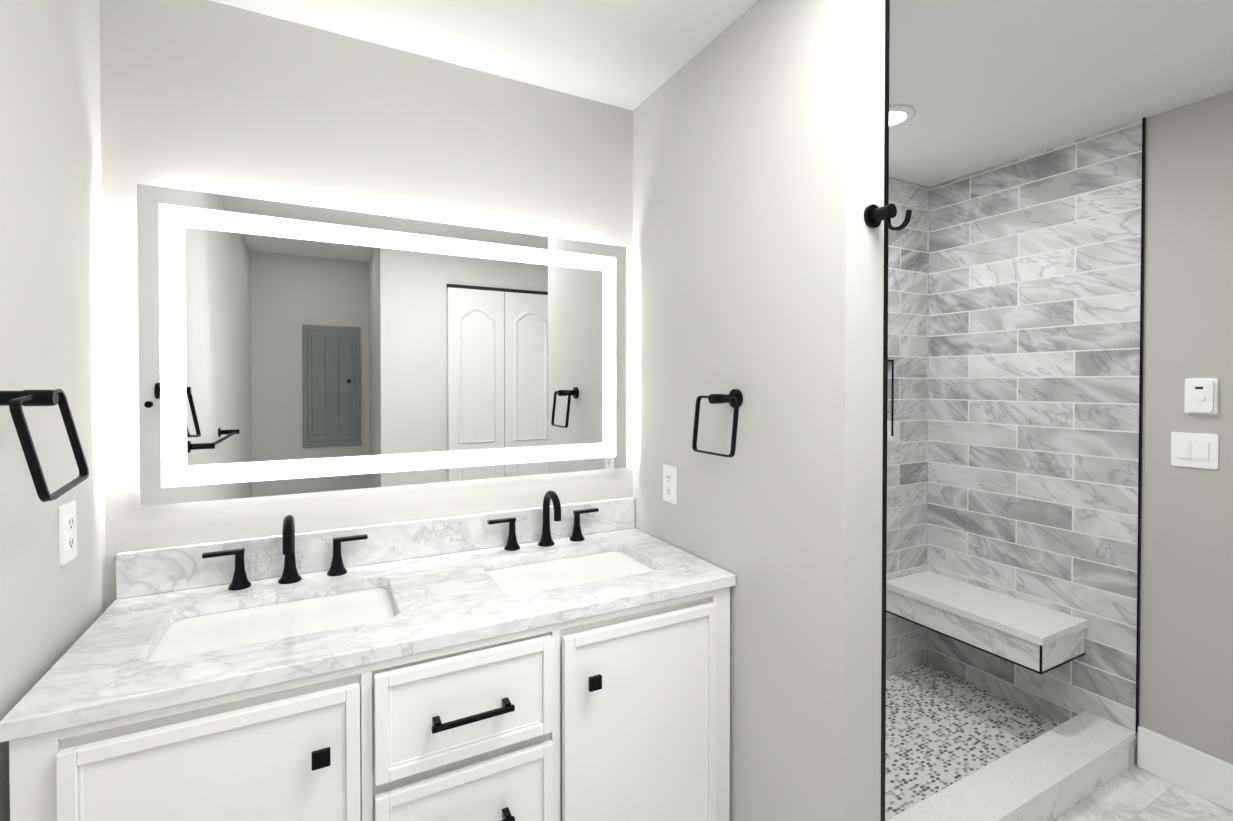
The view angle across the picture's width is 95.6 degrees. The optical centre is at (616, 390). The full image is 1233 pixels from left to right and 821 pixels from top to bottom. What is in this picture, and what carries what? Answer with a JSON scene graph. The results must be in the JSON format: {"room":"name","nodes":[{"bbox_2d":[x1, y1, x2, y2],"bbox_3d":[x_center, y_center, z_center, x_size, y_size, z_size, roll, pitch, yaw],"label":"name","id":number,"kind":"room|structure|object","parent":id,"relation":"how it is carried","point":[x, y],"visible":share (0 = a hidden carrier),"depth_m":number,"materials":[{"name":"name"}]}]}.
{"room":"bathroom","nodes":[
{"label":"bathroom","id":0,"kind":"room"},
{"bbox_2d":[0,0,105,820],"bbox_3d":[-0.487,0.221,-0.150,0.100,2.350,3.250,0,1,-28],"label":"wall","id":1,"kind":"structure","parent":0,"point":[52,610],"depth_m":1.05,"materials":[{"name":"grey paint"}]},
{"bbox_2d":[0,389,88,501],"bbox_3d":[-0.906,0.075,0.861,0.100,0.177,0.181,0,1,-28],"label":"towel ring","id":2,"kind":"object","parent":1,"relation":"attached to","point":[15,401],"visible":1,"depth_m":0.84,"materials":[{"name":"black metal"}]},
{"bbox_2d":[59,500,76,565],"bbox_3d":[-1.091,0.282,1.115,0.007,0.116,0.072,0,1,-28],"label":"electrical outlet","id":3,"kind":"object","parent":1,"relation":"attached to","point":[67,534],"visible":1,"depth_m":1.10,"materials":[{"name":"white plastic"}]},
{"bbox_2d":[99,0,632,608],"bbox_3d":[0.128,0.194,2.095,3.280,2.350,0.150,0,1,-28],"label":"wall","id":4,"kind":"structure","parent":0,"point":[207,96],"depth_m":1.51,"materials":[{"name":"grey paint"}]},
{"bbox_2d":[137,184,625,505],"bbox_3d":[-0.550,-0.109,1.627,1.303,0.755,0.036,0,1,-28],"label":"led mirror","id":5,"kind":"object","parent":4,"relation":"attached to","point":[286,348],"visible":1,"depth_m":1.53,"materials":[{"name":"clear glass"}]},
{"bbox_2d":[886,176,929,677],"bbox_3d":[0.824,0.190,2.427,1.540,2.350,0.110,0,1,-28],"label":"shower wall tile","id":6,"kind":"structure","parent":4,"relation":"attached to","point":[908,354],"depth_m":2.66,"materials":[{"name":"grey tile"}]},
{"bbox_2d":[887,360,893,440],"bbox_3d":[1.048,0.046,2.534,0.492,0.376,0.106,0,1,-28],"label":"trim","id":7,"kind":"structure","parent":6,"relation":"attached to","point":[889,438],"depth_m":2.60,"materials":[{"name":"black metal"}]},
{"bbox_2d":[210,0,1232,186],"bbox_3d":[0.657,-1.019,1.076,3.280,0.100,2.420,0,1,-28],"label":"ceiling","id":8,"kind":"structure","parent":0,"point":[978,85],"depth_m":1.61,"materials":[{"name":"white paint"}]},
{"bbox_2d":[889,105,915,126],"bbox_3d":[0.973,-0.974,2.000,0.172,0.010,0.172,0,1,-28],"label":"recessed light","id":9,"kind":"object","parent":8,"relation":"in","point":[900,114],"visible":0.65,"depth_m":1.97,"materials":[{"name":"white plastic"}]},
{"bbox_2d":[633,0,884,820],"bbox_3d":[0.321,0.200,1.600,0.120,2.350,0.905,0,1,-28],"label":"wall","id":10,"kind":"structure","parent":0,"point":[758,189],"depth_m":1.34,"materials":[{"name":"grey paint"}]},
{"bbox_2d":[663,464,676,503],"bbox_3d":[0.166,0.293,1.757,0.007,0.116,0.072,0,1,-28],"label":"outlet","id":11,"kind":"object","parent":10,"relation":"attached to","point":[670,483],"visible":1,"depth_m":1.75,"materials":[{"name":"white plastic"}]},
{"bbox_2d":[692,389,742,457],"bbox_3d":[0.279,0.081,1.455,0.086,0.169,0.166,0,1,-28],"label":"towel ring","id":12,"kind":"object","parent":10,"relation":"attached to","point":[733,398],"visible":1,"depth_m":1.44,"materials":[{"name":"black metal"}]},
{"bbox_2d":[864,203,911,230],"bbox_3d":[0.568,-0.363,1.161,0.049,0.068,0.090,0,1,-28],"label":"robe hook","id":13,"kind":"object","parent":10,"relation":"attached to","point":[875,216],"visible":1,"depth_m":1.16,"materials":[{"name":"black metal"}]},
{"bbox_2d":[881,0,1145,820],"bbox_3d":[1.243,0.199,1.629,1.545,2.350,0.007,0,1,-31],"label":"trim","id":14,"kind":"structure","parent":10,"relation":"attached to","point":[885,394],"depth_m":1.23,"materials":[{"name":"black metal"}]},
{"bbox_2d":[1054,765,1232,820],"bbox_3d":[0.885,1.436,0.671,3.280,0.100,3.400,0,1,-28],"label":"floor","id":15,"kind":"structure","parent":0,"point":[1134,793],"depth_m":1.85,"materials":[{"name":"stone"}]},
{"bbox_2d":[0,490,735,820],"bbox_3d":[-0.423,0.844,1.389,1.394,1.067,0.600,0,1,-28],"label":"bathroom vanity","id":16,"kind":"object","parent":15,"relation":"on","point":[557,661],"visible":1,"depth_m":1.21,"materials":[{"name":"white wood"}]},
{"bbox_2d":[885,663,1059,820],"bbox_3d":[0.999,1.356,2.107,1.520,0.025,0.645,0,1,-28],"label":"pebble shower floor","id":17,"kind":"structure","parent":15,"relation":"on","point":[944,729],"depth_m":2.21,"materials":[{"name":"tile"}]},
{"bbox_2d":[886,711,1134,820],"bbox_3d":[1.180,1.310,1.751,1.530,0.125,0.152,0,1,-28],"label":"curb","id":18,"kind":"object","parent":15,"relation":"on","point":[1055,773],"visible":1,"depth_m":1.83,"materials":[{"name":"white stone"}]},
{"bbox_2d":[1137,90,1232,764],"bbox_3d":[2.099,0.198,1.764,0.100,2.350,2.270,0,1,-28],"label":"wall","id":19,"kind":"structure","parent":0,"point":[1186,654],"depth_m":1.92,"materials":[{"name":"grey paint"}]},
{"bbox_2d":[927,118,1141,765],"bbox_3d":[1.712,0.190,2.382,0.010,2.350,0.797,0,1,-28],"label":"shower wall tile","id":20,"kind":"structure","parent":19,"relation":"attached to","point":[1034,350],"depth_m":2.29,"materials":[{"name":"grey tile"}]},
{"bbox_2d":[886,571,1087,674],"bbox_3d":[1.526,0.954,2.374,0.331,0.137,0.649,0,1,-28],"label":"shower bench","id":21,"kind":"object","parent":20,"relation":"attached to","point":[1038,639],"visible":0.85,"depth_m":2.24,"materials":[{"name":"white stone"}]},
{"bbox_2d":[1137,726,1232,811],"bbox_3d":[1.027,1.314,0.400,3.080,0.150,2.590,0,1,-28],"label":"baseboard","id":22,"kind":"structure","parent":19,"relation":"attached to","point":[1198,773],"depth_m":1.92,"materials":[{"name":"white wood"}]},
{"bbox_2d":[1171,432,1218,469],"bbox_3d":[1.964,0.203,1.903,0.009,0.118,0.116,0,1,-28],"label":"rocker light switch","id":23,"kind":"object","parent":19,"relation":"attached to","point":[1196,450],"visible":1,"depth_m":1.90,"materials":[{"name":"white plastic"}]},
{"bbox_2d":[1184,378,1217,414],"bbox_3d":[1.964,0.019,1.884,0.024,0.122,0.080,0,1,-28],"label":"thermostat","id":24,"kind":"object","parent":19,"relation":"attached to","point":[1201,395],"visible":1,"depth_m":1.88,"materials":[{"name":"white plastic"}]}
]}

